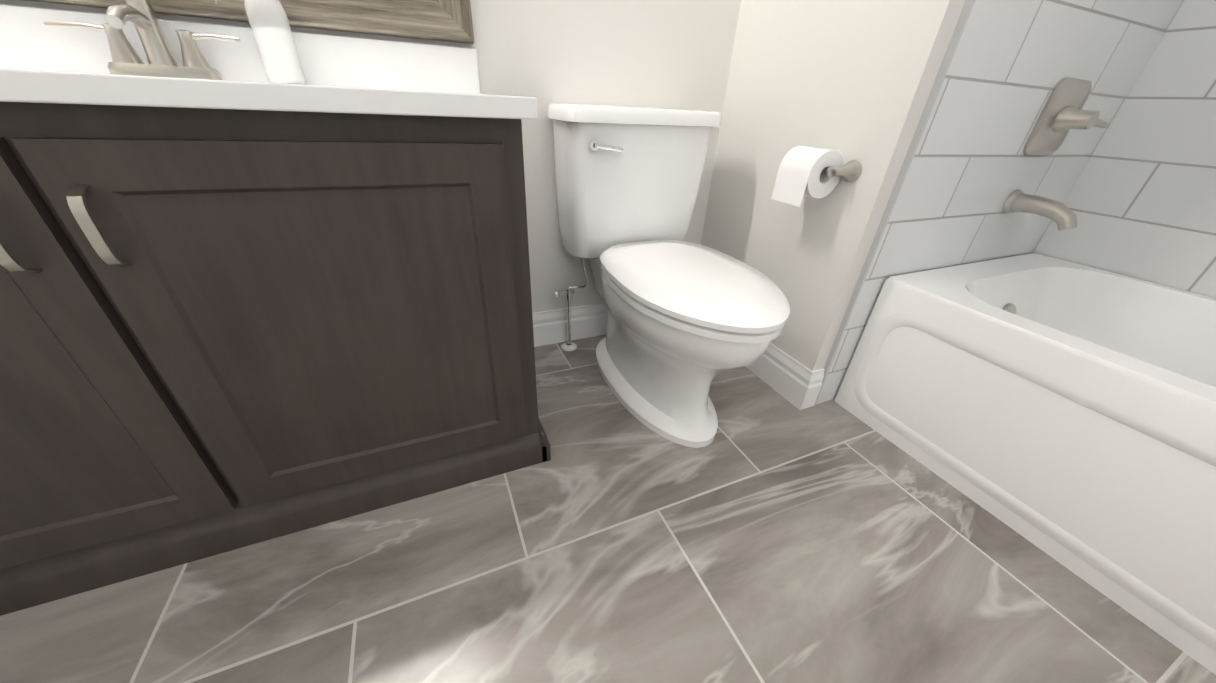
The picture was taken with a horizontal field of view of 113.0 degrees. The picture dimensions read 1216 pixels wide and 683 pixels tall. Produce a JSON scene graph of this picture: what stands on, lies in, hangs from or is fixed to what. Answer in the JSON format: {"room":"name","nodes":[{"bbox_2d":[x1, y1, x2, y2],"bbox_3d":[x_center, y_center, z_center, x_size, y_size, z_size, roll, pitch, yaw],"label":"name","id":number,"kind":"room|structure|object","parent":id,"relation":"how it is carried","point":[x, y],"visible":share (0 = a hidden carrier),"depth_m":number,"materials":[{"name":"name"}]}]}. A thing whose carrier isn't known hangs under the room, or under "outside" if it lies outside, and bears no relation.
{"room":"bathroom","nodes":[
{"label":"bathroom","id":0,"kind":"room"},
{"bbox_2d":[0,0,740,312],"bbox_3d":[-0.519,-1.182,0.732,2.005,2.845,0.100,-10,33,-21],"label":"wall","id":1,"kind":"structure","parent":0,"point":[677,54],"depth_m":1.18,"materials":[{"name":"white paint"}]},
{"bbox_2d":[25,0,473,43],"bbox_3d":[-0.853,-1.112,0.514,1.183,1.085,0.040,-10,33,-21],"label":"mirror","id":2,"kind":"object","parent":1,"relation":"attached to","point":[445,20],"visible":0.91,"depth_m":0.89,"materials":[{"name":"brown wood"}]},
{"bbox_2d":[0,334,1215,682],"bbox_3d":[0.509,0.829,0.322,3.120,0.100,3.500,-10,33,-21],"label":"floor","id":3,"kind":"structure","parent":0,"point":[768,534],"depth_m":0.78,"materials":[{"name":"tile"}]},
{"bbox_2d":[0,101,550,615],"bbox_3d":[-0.790,-0.055,0.840,1.204,0.773,0.600,-10,33,-21],"label":"vanity cabinet","id":4,"kind":"object","parent":3,"relation":"on","point":[226,329],"visible":1,"depth_m":0.64,"materials":[{"name":"brown wood"}]},
{"bbox_2d":[0,4,536,119],"bbox_3d":[-0.777,-0.397,0.642,1.200,0.247,0.590,-10,33,-21],"label":"countertop","id":5,"kind":"structure","parent":4,"relation":"on","point":[40,62],"depth_m":0.75,"materials":[{"name":"white stone"}]},
{"bbox_2d":[43,0,239,79],"bbox_3d":[-0.844,-0.565,0.719,0.273,0.155,0.151,-10,33,-21],"label":"faucet","id":6,"kind":"object","parent":5,"relation":"on","point":[126,58],"visible":0.92,"depth_m":0.76,"materials":[{"name":"silver metal"}]},
{"bbox_2d":[244,0,305,84],"bbox_3d":[-0.686,-0.644,0.816,0.068,0.206,0.074,-10,33,-21],"label":"soap bottle","id":7,"kind":"object","parent":5,"relation":"on","point":[279,57],"visible":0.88,"depth_m":0.82,"materials":[{"name":"white"}]},
{"bbox_2d":[532,303,606,346],"bbox_3d":[-0.007,-0.090,1.594,0.805,0.135,0.015,-10,33,-21],"label":"baseboard","id":8,"kind":"structure","parent":3,"relation":"on","point":[549,327],"depth_m":1.53,"materials":[{"name":"white wood"}]},
{"bbox_2d":[554,258,587,350],"bbox_3d":[-0.133,-0.137,1.431,0.112,0.369,0.066,-10,33,-21],"label":"water supply valve","id":9,"kind":"object","parent":3,"relation":"attached to","point":[568,345],"visible":0.94,"depth_m":1.41,"materials":[{"name":"silver metal"}]},
{"bbox_2d":[548,103,789,447],"bbox_3d":[0.173,-0.190,1.129,0.478,0.797,0.775,-10,33,-21],"label":"toilet","id":10,"kind":"object","parent":3,"relation":"on","point":[687,322],"visible":0.98,"depth_m":1.10,"materials":[{"name":"white ceramic"}]},
{"bbox_2d":[745,343,824,409],"bbox_3d":[0.490,0.005,1.478,0.020,0.135,0.625,-10,33,-21],"label":"baseboard","id":11,"kind":"structure","parent":3,"relation":"on","point":[794,382],"depth_m":1.29,"materials":[{"name":"white wood"}]},
{"bbox_2d":[834,253,1215,674],"bbox_3d":[1.397,0.311,0.754,0.774,0.430,1.520,-10,33,-21],"label":"bathtub","id":12,"kind":"object","parent":3,"relation":"on","point":[1062,412],"visible":1,"depth_m":0.88,"materials":[{"name":"white ceramic"}]},
{"bbox_2d":[701,0,965,370],"bbox_3d":[0.993,-1.280,1.030,1.015,2.845,0.740,-10,33,-21],"label":"wall block","id":13,"kind":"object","parent":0,"point":[849,80],"visible":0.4,"depth_m":1.09,"materials":[{"name":"white paint"}]},
{"bbox_2d":[771,146,861,206],"bbox_3d":[0.524,-0.428,1.042,0.118,0.131,0.188,-10,33,-21],"label":"toilet paper holder","id":14,"kind":"object","parent":13,"relation":"attached to","point":[811,172],"visible":1,"depth_m":1.01,"materials":[{"name":"white paper"}]},
{"bbox_2d":[814,0,975,404],"bbox_3d":[0.710,-0.769,0.720,0.008,2.258,0.014,-10,33,-21],"label":"trim","id":15,"kind":"structure","parent":13,"relation":"attached to","point":[942,72],"depth_m":0.94,"materials":[{"name":"grey"}]},
{"bbox_2d":[816,0,1184,403],"bbox_3d":[1.108,-0.839,0.880,0.860,2.250,0.012,-10,33,-21],"label":"wall tile","id":16,"kind":"structure","parent":13,"relation":"attached to","point":[973,166],"depth_m":1.02,"materials":[{"name":"white tile"}]},
{"bbox_2d":[1003,190,1076,230],"bbox_3d":[1.206,-0.361,1.114,0.064,0.082,0.162,-10,33,-21],"label":"tub spout","id":17,"kind":"object","parent":16,"relation":"attached to","point":[1062,216],"visible":1,"depth_m":1.10,"materials":[{"name":"silver metal"}]},
{"bbox_2d":[1023,78,1108,154],"bbox_3d":[1.210,-0.572,1.039,0.188,0.175,0.078,-10,33,-21],"label":"shower valve","id":18,"kind":"object","parent":16,"relation":"attached to","point":[1062,115],"visible":1,"depth_m":1.03,"materials":[{"name":"silver metal"}]},
{"bbox_3d":[2.107,-0.510,-0.169,0.100,2.845,2.760,-10,33,-21],"label":"wall","id":19,"kind":"structure","parent":0,"visible":0},
{"bbox_2d":[1034,0,1215,297],"bbox_3d":[1.802,-0.537,0.434,0.012,2.250,1.527,-10,33,-21],"label":"wall tiles","id":20,"kind":"structure","parent":19,"relation":"attached to","point":[1140,201],"depth_m":1.12,"materials":[{"name":"white tile"}]}
]}

